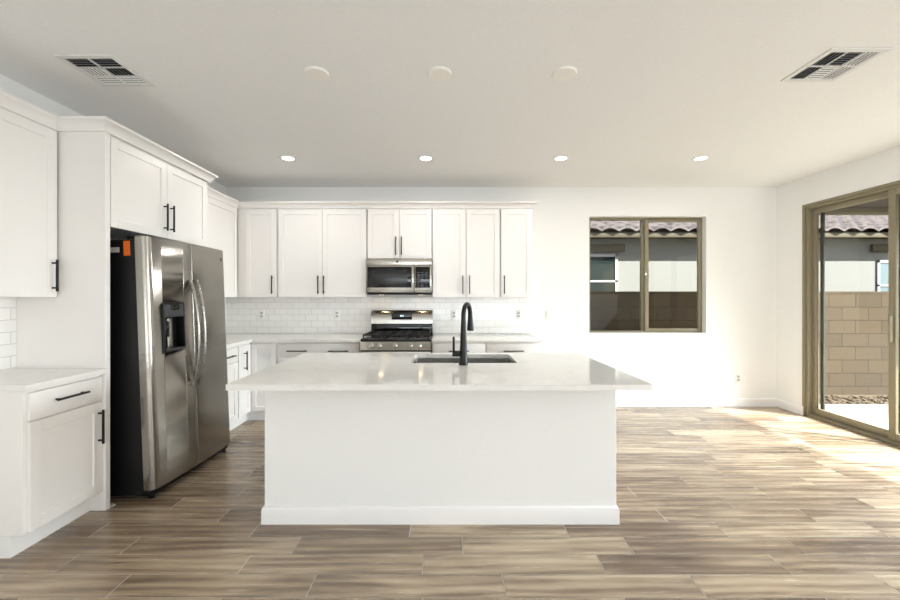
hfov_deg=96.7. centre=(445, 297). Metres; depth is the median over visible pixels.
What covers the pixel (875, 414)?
patio
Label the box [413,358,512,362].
sink
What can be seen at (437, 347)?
base cabinet
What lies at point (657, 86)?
ceiling
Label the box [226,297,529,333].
backsplash
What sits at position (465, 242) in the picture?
upper cabinet
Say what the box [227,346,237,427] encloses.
base cabinet
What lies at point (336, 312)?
wall outlet
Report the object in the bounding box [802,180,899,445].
door
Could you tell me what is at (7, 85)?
wall
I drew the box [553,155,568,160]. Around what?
recessed light
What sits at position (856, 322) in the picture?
wall
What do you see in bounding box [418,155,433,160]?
recessed light
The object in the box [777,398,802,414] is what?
baseboard
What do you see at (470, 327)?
faucet
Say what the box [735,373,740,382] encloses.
wall outlet
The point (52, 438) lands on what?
base cabinet
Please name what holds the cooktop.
in the range
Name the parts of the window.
sash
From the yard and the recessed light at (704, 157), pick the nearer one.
the recessed light at (704, 157)
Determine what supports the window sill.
attached to the wall at (739, 224)
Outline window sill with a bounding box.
[589,332,705,333]
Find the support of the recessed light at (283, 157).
in the ceiling
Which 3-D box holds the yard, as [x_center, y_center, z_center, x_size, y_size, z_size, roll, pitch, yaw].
[5.000,1.585,9.500,22.000,0.170,9.000,0,0,0]
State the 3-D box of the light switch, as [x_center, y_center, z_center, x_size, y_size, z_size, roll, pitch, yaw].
[1.310,0.215,5.021,0.115,0.117,0.008,0,0,0]
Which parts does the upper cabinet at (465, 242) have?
door, door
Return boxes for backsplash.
[0,297,16,370]
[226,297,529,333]
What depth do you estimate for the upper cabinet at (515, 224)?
4.69 m
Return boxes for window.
[589,218,701,331]
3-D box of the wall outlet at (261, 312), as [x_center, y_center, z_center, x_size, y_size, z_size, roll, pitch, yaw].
[-2.310,0.218,5.012,0.072,0.117,0.008,0,0,0]
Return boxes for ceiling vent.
[53,54,155,86]
[781,48,892,81]
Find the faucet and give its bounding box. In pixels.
[452,302,473,364]
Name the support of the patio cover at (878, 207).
attached to the wall at (881, 168)
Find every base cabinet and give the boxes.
[0,375,104,557]
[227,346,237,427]
[230,342,276,429]
[277,342,360,363]
[432,342,485,352]
[486,342,539,352]
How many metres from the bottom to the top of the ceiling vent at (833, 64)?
0.010 m
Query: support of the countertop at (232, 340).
on the base cabinet at (253, 357)
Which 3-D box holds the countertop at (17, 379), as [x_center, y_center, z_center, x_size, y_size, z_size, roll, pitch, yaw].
[-2.466,0.471,2.317,0.596,0.030,0.501,0,0,0]
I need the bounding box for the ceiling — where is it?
[0,0,899,186]
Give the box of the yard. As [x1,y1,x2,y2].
[819,395,887,403]
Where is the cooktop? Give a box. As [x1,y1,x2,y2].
[361,334,432,340]
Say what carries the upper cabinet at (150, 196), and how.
attached to the wall at (7, 85)
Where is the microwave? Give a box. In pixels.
[366,258,431,294]
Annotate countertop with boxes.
[0,368,107,390]
[226,334,365,347]
[226,353,652,389]
[432,334,542,341]
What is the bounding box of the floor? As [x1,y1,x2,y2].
[0,407,899,599]
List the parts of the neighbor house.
pane, pane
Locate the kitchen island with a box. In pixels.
[261,390,619,524]
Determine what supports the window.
in the wall at (739, 224)
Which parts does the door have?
screen frame, sliding panel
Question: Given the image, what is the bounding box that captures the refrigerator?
[110,235,229,498]
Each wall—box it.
[0,74,225,194]
[226,187,776,397]
[590,291,887,394]
[777,146,899,405]
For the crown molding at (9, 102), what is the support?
attached to the upper cabinet at (150, 196)
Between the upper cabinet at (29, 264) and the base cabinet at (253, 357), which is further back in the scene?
the base cabinet at (253, 357)
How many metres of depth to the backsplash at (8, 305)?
2.52 m
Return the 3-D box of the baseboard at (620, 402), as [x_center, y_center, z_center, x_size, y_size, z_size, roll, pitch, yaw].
[2.603,1.318,5.018,3.105,0.104,0.014,0,0,0]
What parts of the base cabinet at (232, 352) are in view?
drawer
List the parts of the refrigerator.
freezer door, control panel, handle, handle, fridge door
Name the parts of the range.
oven door, control panel, clock panel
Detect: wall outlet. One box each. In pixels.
[259,310,264,318]
[334,310,339,318]
[451,310,456,318]
[516,310,520,318]
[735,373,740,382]
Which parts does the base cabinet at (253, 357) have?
door, handle, door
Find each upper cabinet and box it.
[0,107,58,296]
[110,136,206,246]
[207,196,236,296]
[238,209,277,296]
[278,209,371,296]
[367,209,431,257]
[432,209,499,296]
[500,209,531,296]
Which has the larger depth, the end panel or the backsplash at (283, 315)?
the backsplash at (283, 315)
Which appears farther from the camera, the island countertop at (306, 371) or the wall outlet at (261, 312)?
the wall outlet at (261, 312)
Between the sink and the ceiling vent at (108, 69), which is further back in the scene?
the sink
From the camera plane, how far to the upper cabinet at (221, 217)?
4.43 m
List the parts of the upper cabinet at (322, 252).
door, door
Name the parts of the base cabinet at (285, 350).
door, drawer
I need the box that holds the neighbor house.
[590,215,887,290]
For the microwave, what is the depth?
4.62 m
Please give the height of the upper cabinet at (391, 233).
0.587 m
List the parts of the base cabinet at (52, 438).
drawer, door, handle, handle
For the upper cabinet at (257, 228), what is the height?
1.040 m
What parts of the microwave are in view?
glass frame, door, control panel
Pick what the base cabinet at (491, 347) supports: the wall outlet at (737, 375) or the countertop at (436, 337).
the countertop at (436, 337)
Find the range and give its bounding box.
[360,310,432,352]
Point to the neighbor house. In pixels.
(856, 246)
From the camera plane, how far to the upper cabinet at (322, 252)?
4.69 m
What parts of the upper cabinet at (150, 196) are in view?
door, handle, handle, door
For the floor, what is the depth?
2.26 m
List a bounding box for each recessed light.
[280,155,295,160]
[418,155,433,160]
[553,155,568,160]
[692,155,709,160]
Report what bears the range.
on the floor
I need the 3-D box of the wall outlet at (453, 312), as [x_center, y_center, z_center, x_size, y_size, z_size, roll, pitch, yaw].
[0.100,0.218,5.012,0.072,0.117,0.008,0,0,0]
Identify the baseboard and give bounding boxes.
[616,398,776,406]
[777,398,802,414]
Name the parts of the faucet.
lever, spout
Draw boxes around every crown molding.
[0,90,217,182]
[207,186,538,209]
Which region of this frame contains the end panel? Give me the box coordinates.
[17,132,109,510]
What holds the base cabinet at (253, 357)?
on the floor
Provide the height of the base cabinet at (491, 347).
0.883 m
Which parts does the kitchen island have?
baseboard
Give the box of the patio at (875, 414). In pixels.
[819,404,887,428]
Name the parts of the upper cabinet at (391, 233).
door, door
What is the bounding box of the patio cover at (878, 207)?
[819,198,887,214]
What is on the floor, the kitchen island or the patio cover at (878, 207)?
the kitchen island
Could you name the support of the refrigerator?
on the floor
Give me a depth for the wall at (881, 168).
4.75 m
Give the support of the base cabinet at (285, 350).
on the floor
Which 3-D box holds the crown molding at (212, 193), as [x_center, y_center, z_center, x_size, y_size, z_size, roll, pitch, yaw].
[-0.691,-1.079,4.396,3.632,0.074,0.934,0,0,-5]
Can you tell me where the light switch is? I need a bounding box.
[546,310,554,318]
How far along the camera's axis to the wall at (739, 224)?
5.03 m

